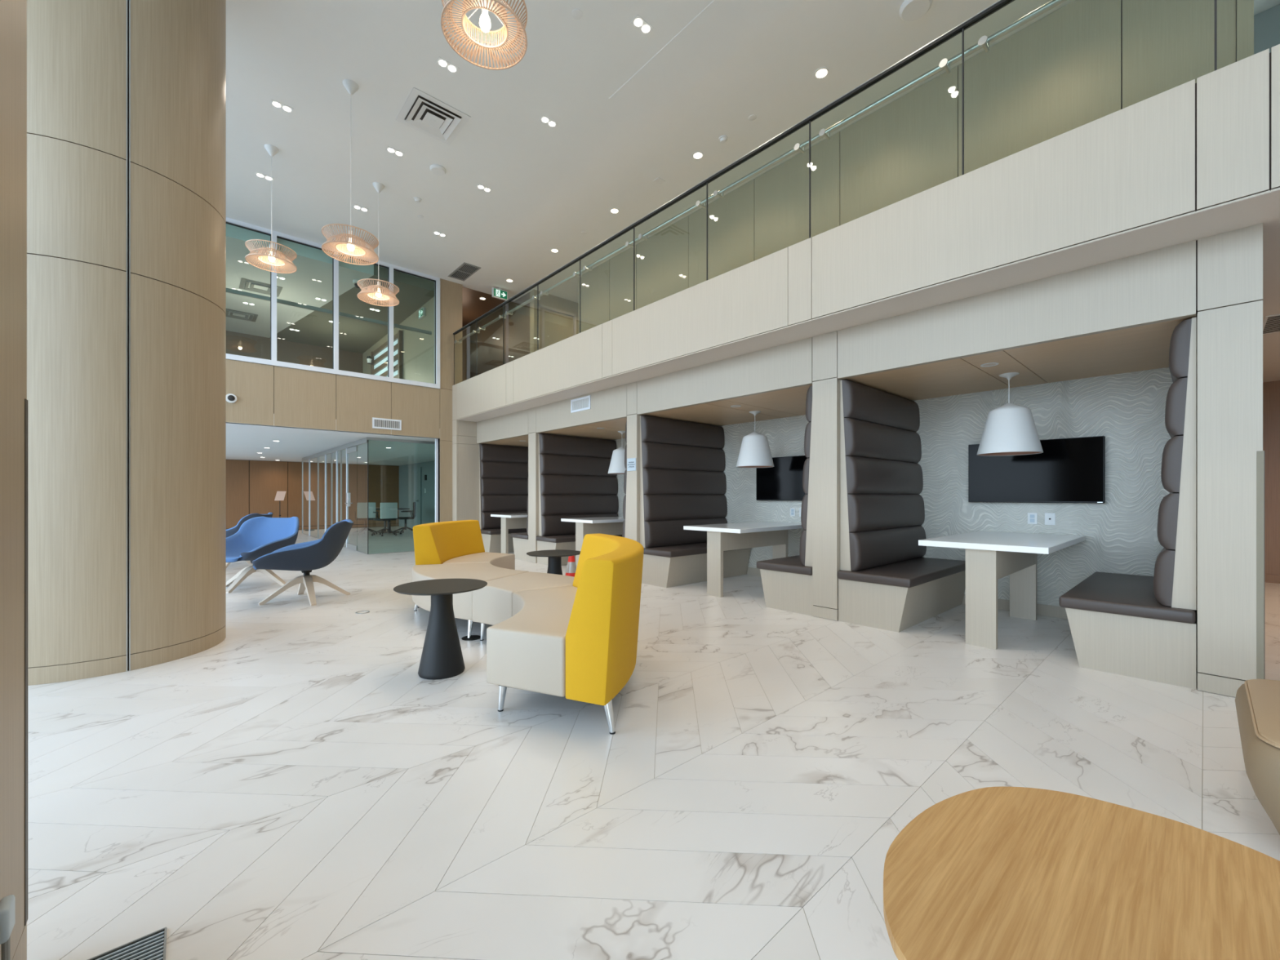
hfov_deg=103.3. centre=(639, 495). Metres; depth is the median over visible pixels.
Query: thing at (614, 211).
recessed light
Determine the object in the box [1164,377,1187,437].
cushion
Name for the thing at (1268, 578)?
baseboard
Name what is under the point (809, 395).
cushion
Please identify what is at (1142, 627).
bench
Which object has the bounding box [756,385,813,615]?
bench
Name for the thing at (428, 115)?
ceiling vent
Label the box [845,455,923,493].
cushion
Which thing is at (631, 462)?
plate
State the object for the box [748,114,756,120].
sprinkler cover
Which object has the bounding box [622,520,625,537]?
cushion
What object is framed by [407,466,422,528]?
door
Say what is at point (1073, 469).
television
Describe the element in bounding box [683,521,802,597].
table
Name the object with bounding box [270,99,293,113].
recessed light
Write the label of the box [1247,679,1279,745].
cushion
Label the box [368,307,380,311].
recessed light
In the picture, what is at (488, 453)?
cushion
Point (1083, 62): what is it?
wall
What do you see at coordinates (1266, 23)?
wall
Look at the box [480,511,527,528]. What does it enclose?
cushion
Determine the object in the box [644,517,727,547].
cushion
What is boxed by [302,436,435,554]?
glass wall
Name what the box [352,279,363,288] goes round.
dome camera
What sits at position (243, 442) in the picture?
ceiling
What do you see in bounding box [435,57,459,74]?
recessed light
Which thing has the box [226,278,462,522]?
wall
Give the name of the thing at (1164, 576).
cushion
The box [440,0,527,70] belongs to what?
pendant
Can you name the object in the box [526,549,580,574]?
side table
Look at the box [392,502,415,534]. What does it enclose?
office chair
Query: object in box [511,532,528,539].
seat cushion
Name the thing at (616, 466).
dome pendant
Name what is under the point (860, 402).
cushion
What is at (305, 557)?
lounge chair
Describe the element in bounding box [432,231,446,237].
recessed light
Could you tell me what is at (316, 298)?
recessed light
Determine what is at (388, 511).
office chair
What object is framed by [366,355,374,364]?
potted plant
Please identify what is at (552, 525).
cushion
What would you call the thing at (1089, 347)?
wall
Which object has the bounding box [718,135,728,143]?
smoke detector
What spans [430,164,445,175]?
dome
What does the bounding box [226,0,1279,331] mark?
ceiling
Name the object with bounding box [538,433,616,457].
cushion
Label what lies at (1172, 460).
cushion
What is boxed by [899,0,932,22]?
dome
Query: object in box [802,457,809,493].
cushion
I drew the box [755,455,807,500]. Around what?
television
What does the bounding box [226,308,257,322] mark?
ceiling vent
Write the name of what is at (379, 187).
pendant
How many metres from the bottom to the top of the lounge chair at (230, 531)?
0.874 m
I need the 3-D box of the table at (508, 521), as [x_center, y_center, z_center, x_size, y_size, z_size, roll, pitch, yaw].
[-2.038,0.755,10.169,1.650,0.790,0.840,0,0,-42]
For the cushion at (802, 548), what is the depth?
4.95 m
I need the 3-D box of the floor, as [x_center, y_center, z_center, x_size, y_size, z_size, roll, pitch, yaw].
[-2.558,1.210,8.386,15.097,0.120,25.300,0,0,-42]
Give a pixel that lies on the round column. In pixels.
(126, 99)
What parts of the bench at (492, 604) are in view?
leg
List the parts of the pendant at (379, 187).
cord, bulb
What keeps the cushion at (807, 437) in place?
on the bench at (787, 582)
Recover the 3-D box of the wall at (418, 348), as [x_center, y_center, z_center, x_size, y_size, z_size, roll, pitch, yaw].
[-5.997,-3.115,12.434,0.080,1.970,5.880,0,0,-42]
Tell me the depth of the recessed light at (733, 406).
6.08 m
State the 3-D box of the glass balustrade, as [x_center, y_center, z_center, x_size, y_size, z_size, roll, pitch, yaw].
[0.459,-2.696,5.638,0.149,1.212,12.580,0,0,-42]
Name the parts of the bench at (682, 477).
panel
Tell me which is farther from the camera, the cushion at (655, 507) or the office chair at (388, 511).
the office chair at (388, 511)
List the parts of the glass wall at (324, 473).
edge post, glass panel, edge post, glass panel, edge post, glass panel, edge post, glass panel, edge post, glass panel, edge post, glass panel, edge post, glass panel, edge post, glass panel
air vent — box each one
[372,417,401,430]
[570,395,591,413]
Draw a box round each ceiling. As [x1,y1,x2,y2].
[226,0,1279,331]
[226,223,434,353]
[226,413,438,466]
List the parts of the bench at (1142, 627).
panel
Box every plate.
[626,457,635,471]
[653,177,665,184]
[1044,512,1055,524]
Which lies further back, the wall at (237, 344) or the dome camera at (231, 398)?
the wall at (237, 344)
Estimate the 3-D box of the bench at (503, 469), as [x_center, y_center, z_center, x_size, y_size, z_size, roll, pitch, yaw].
[-2.517,0.040,10.722,1.695,2.220,0.633,0,0,-42]
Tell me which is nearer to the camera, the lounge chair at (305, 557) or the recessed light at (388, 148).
the lounge chair at (305, 557)
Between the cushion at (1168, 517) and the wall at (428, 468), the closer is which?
the cushion at (1168, 517)
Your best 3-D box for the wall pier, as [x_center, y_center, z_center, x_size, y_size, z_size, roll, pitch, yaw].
[-1.494,-1.600,0.663,0.762,5.500,0.882,0,0,-42]
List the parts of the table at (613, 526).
leg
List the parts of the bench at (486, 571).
leg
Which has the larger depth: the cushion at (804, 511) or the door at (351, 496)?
the door at (351, 496)
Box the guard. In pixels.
[1256,450,1264,679]
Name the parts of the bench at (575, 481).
panel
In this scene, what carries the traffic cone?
on the floor
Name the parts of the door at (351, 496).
rail, glass panel, rail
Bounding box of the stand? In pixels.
[274,491,285,517]
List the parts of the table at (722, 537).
leg, leg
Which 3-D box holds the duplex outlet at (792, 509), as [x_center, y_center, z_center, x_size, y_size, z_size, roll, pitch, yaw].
[2.076,0.220,6.888,0.008,0.110,0.076,0,0,-42]
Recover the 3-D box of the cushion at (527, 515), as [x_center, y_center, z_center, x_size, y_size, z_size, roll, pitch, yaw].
[-1.398,0.506,9.517,1.635,0.347,0.097,0,0,-42]
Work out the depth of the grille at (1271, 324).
4.46 m
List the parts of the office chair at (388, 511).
seat, backrest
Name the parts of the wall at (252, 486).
panel, panel, panel, panel, panel, panel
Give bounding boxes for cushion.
[479,444,528,462]
[480,461,528,479]
[480,478,528,494]
[480,494,528,511]
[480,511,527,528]
[480,528,526,534]
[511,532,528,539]
[526,515,528,533]
[536,533,622,542]
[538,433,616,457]
[539,453,617,476]
[540,474,617,494]
[540,494,618,515]
[541,513,618,536]
[622,494,626,519]
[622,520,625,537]
[623,469,626,494]
[624,444,626,469]
[625,420,626,443]
[640,415,724,448]
[641,441,724,471]
[642,467,726,494]
[643,494,727,520]
[643,542,751,557]
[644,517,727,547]
[756,555,812,575]
[799,529,806,564]
[800,493,808,529]
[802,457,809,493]
[804,422,811,457]
[805,385,812,422]
[837,556,965,587]
[841,379,919,431]
[843,417,921,462]
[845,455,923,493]
[847,493,924,532]
[848,525,926,570]
[1058,571,1196,623]
[1153,547,1175,606]
[1157,493,1179,549]
[1160,435,1183,493]
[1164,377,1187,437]
[1168,318,1191,382]
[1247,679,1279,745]
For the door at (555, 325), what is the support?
in the wall at (550, 300)
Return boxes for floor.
[26,525,1279,959]
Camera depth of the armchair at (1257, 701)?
1.63 m
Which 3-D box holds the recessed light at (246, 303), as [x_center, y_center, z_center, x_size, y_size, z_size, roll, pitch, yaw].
[-8.338,-4.096,10.790,0.220,0.006,0.114,0,0,-42]
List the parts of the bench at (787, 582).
panel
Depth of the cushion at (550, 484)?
9.07 m
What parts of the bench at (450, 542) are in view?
backrest, seat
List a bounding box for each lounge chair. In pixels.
[226,512,272,568]
[226,516,299,593]
[252,519,353,605]
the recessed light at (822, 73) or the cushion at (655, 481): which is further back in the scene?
the cushion at (655, 481)
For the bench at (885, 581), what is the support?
on the floor
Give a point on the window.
(273, 299)
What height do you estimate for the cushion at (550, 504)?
0.347 m
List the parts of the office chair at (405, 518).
seat, backrest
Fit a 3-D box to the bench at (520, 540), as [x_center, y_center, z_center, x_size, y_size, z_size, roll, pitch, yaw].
[-1.540,0.040,9.633,1.695,2.220,0.633,0,0,-42]
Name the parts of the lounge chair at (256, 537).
leg, leg, leg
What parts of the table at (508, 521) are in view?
leg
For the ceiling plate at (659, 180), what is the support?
attached to the ceiling at (631, 108)
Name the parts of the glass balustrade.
cap rail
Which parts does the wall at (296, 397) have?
panel, panel, panel, panel, panel, panel, panel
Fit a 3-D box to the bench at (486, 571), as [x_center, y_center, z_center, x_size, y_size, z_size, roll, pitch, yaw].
[-1.618,0.924,4.753,0.840,0.452,1.445,0,0,-42]
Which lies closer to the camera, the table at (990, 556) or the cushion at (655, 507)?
the table at (990, 556)
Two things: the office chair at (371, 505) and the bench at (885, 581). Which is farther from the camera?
the office chair at (371, 505)
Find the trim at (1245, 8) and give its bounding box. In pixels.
[1236,0,1253,61]
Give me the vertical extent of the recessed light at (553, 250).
0.006 m
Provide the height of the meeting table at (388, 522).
0.750 m
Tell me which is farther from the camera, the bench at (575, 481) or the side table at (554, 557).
the bench at (575, 481)
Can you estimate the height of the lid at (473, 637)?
0.004 m
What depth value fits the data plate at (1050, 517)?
4.83 m
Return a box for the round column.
[26,0,226,685]
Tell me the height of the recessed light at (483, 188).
0.006 m
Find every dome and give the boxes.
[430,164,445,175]
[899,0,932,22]
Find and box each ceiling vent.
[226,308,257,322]
[239,278,282,297]
[395,87,471,145]
[447,262,480,280]
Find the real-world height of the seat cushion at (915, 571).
0.077 m
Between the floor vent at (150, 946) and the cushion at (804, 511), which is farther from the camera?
the cushion at (804, 511)
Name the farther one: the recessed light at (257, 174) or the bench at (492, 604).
the recessed light at (257, 174)
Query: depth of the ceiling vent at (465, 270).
9.82 m
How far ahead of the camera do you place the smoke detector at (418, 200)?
7.40 m
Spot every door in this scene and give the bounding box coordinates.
[344,445,357,551]
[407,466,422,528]
[538,303,576,350]
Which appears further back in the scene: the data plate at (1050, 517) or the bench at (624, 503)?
the bench at (624, 503)
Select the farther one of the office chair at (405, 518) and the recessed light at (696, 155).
the office chair at (405, 518)
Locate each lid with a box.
[355,610,369,613]
[461,635,479,640]
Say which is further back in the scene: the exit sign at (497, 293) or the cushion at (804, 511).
the exit sign at (497, 293)
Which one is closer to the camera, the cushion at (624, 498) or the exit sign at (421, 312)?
the cushion at (624, 498)
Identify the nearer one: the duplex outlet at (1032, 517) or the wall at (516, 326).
the duplex outlet at (1032, 517)
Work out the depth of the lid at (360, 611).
5.01 m
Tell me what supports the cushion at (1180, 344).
on the bench at (1142, 627)
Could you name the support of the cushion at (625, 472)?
on the bench at (624, 503)
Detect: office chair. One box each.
[356,502,377,534]
[371,502,398,536]
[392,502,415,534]
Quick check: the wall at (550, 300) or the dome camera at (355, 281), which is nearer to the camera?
the dome camera at (355, 281)
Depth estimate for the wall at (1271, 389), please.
6.71 m
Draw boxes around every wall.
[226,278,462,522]
[226,330,362,373]
[226,459,399,529]
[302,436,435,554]
[362,296,434,383]
[399,460,435,526]
[452,222,1262,697]
[462,292,529,381]
[529,289,577,353]
[577,0,1236,333]
[1253,4,1279,54]
[1262,380,1279,574]
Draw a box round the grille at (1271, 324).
[1262,314,1279,334]
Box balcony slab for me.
[452,44,1279,422]
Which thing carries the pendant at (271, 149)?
hanging from the ceiling at (631, 108)
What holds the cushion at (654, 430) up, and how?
on the bench at (682, 477)
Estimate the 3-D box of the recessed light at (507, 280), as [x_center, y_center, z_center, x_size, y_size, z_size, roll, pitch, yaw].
[-2.633,-4.347,10.227,0.150,0.006,0.150,0,0,-42]
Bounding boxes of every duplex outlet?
[790,507,795,515]
[1027,512,1037,524]
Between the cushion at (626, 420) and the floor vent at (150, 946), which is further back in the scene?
the cushion at (626, 420)
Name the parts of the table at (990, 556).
leg, leg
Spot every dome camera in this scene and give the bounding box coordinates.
[226,393,236,403]
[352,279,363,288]
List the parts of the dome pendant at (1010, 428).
cord, lamp shade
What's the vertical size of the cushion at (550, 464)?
0.347 m
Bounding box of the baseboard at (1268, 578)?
[1264,573,1279,583]
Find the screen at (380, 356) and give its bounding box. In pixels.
[370,329,402,378]
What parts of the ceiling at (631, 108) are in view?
access panel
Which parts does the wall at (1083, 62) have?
panel, panel, panel, panel, panel, panel, panel, panel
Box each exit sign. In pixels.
[418,306,425,319]
[492,287,507,301]
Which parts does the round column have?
curved panel, curved panel, curved panel, curved panel, curved panel, curved panel, curved panel, curved panel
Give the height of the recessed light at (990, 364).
0.005 m
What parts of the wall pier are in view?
panel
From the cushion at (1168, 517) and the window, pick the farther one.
the window
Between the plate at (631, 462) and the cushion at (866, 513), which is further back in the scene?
the plate at (631, 462)
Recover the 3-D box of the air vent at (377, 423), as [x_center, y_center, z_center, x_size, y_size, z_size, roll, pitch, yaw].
[-4.724,-1.343,9.457,0.500,0.195,0.012,0,0,-42]
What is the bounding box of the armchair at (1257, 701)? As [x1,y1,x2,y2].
[1235,679,1279,835]
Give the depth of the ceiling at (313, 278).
10.47 m
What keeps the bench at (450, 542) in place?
on the floor
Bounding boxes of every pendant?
[244,143,297,273]
[321,79,378,265]
[356,182,399,306]
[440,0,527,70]
[608,431,626,474]
[736,410,773,467]
[977,372,1043,456]
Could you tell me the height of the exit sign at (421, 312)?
0.210 m
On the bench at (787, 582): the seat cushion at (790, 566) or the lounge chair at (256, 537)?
the seat cushion at (790, 566)
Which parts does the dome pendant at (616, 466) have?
lamp shade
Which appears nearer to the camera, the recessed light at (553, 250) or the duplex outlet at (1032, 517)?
the duplex outlet at (1032, 517)
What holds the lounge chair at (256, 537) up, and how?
on the floor
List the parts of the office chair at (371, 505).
backrest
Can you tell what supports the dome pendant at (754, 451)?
hanging from the wall at (1089, 347)
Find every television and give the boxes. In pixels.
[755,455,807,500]
[968,435,1105,502]
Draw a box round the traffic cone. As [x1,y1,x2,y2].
[565,555,576,577]
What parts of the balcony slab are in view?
fascia panel, fascia panel, fascia panel, fascia panel, fascia panel, fascia panel, fascia panel, fascia panel, fascia panel, fascia panel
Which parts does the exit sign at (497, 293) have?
doorway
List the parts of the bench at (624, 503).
panel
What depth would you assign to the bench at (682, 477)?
6.95 m
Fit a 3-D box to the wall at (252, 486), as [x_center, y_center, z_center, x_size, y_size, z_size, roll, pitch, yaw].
[-12.700,0.000,16.214,9.550,2.300,0.100,0,0,-42]
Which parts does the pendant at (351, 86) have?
cord, bulb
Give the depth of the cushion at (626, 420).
6.95 m
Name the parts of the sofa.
leg, seat, backrest, leg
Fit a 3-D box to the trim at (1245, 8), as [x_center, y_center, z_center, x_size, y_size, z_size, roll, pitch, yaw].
[4.492,-3.240,3.761,0.190,2.220,0.080,0,0,-42]
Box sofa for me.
[486,533,644,734]
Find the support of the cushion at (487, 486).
on the bench at (503, 469)
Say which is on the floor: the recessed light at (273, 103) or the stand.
the stand
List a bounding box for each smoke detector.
[413,196,422,203]
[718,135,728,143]
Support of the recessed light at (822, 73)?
in the ceiling at (631, 108)
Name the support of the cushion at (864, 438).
on the bench at (885, 581)
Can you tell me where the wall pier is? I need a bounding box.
[0,0,27,959]
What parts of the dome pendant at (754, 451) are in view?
lamp shade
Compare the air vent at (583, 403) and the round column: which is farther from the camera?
the air vent at (583, 403)
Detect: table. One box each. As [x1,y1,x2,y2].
[375,508,409,533]
[393,578,487,679]
[490,513,528,553]
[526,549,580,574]
[560,516,624,567]
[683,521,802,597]
[883,786,1279,959]
[918,530,1085,649]
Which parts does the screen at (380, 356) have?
post, post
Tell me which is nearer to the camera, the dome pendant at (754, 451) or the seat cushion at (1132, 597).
the seat cushion at (1132, 597)
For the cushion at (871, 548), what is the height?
0.347 m
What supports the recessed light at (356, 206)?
in the ceiling at (631, 108)
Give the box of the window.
[226,217,439,388]
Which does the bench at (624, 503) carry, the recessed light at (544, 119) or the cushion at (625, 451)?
the cushion at (625, 451)
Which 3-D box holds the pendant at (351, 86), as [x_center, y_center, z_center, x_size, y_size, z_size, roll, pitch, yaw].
[-3.059,-3.454,5.356,0.526,1.790,0.526,0,0,-42]
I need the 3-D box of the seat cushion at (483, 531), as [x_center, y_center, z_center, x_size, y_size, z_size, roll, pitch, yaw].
[-2.516,0.723,10.722,1.695,0.077,0.631,0,0,-42]
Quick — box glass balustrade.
[453,0,1217,385]
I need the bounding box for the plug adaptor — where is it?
[0,894,15,959]
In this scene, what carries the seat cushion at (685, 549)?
on the bench at (682, 477)
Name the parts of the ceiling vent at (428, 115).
plate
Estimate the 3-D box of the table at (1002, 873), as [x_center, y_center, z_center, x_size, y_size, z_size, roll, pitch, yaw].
[0.830,0.926,0.773,0.909,0.452,0.805,0,0,-42]
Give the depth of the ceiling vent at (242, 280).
9.96 m
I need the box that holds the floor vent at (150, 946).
[87,926,167,959]
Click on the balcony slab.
(1189, 161)
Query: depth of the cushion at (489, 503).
10.64 m
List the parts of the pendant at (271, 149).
cord, bulb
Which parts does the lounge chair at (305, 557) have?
leg, leg, leg, leg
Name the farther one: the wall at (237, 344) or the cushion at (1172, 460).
the wall at (237, 344)
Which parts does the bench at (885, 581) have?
panel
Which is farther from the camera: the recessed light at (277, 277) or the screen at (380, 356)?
the screen at (380, 356)
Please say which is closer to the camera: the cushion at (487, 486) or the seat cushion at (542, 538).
the seat cushion at (542, 538)
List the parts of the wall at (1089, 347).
panel, panel, panel, panel, panel, panel, panel, panel, panel, panel, panel, panel, panel, panel, skirting, panel, panel, panel, skirting, panel, panel, panel, panel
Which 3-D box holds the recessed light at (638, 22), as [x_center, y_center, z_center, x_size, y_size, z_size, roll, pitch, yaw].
[0.020,-4.346,4.680,0.200,0.006,0.104,0,0,-42]
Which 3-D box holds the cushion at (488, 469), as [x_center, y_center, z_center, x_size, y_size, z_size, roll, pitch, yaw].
[-2.651,-0.543,10.914,1.635,0.347,0.097,0,0,-42]
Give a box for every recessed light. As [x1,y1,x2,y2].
[242,301,255,305]
[254,171,274,182]
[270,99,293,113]
[276,275,285,279]
[314,297,327,301]
[352,204,368,212]
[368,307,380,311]
[385,146,404,157]
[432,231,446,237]
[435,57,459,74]
[475,183,492,192]
[506,279,513,282]
[538,115,558,128]
[550,248,559,253]
[609,208,619,213]
[630,14,653,35]
[692,151,703,159]
[730,404,741,407]
[813,66,829,79]
[980,362,998,367]
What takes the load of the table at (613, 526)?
on the floor
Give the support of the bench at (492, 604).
on the floor
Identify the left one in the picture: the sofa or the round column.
the round column
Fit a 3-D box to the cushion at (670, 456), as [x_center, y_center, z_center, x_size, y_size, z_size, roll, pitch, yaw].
[0.661,-0.543,7.222,1.635,0.347,0.097,0,0,-42]
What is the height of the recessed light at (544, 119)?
0.006 m
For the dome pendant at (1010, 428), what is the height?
0.709 m
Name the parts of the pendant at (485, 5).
bulb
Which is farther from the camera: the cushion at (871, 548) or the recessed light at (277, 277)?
the recessed light at (277, 277)
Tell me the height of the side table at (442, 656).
0.565 m
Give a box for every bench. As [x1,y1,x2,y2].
[412,562,528,638]
[413,520,515,608]
[472,571,573,640]
[479,444,528,552]
[511,480,528,561]
[536,433,622,565]
[622,420,626,537]
[640,415,751,587]
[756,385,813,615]
[837,379,965,632]
[1058,317,1196,688]
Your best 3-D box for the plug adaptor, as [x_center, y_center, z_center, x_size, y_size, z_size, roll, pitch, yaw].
[-1.270,0.994,0.999,0.021,0.308,0.186,0,0,-42]

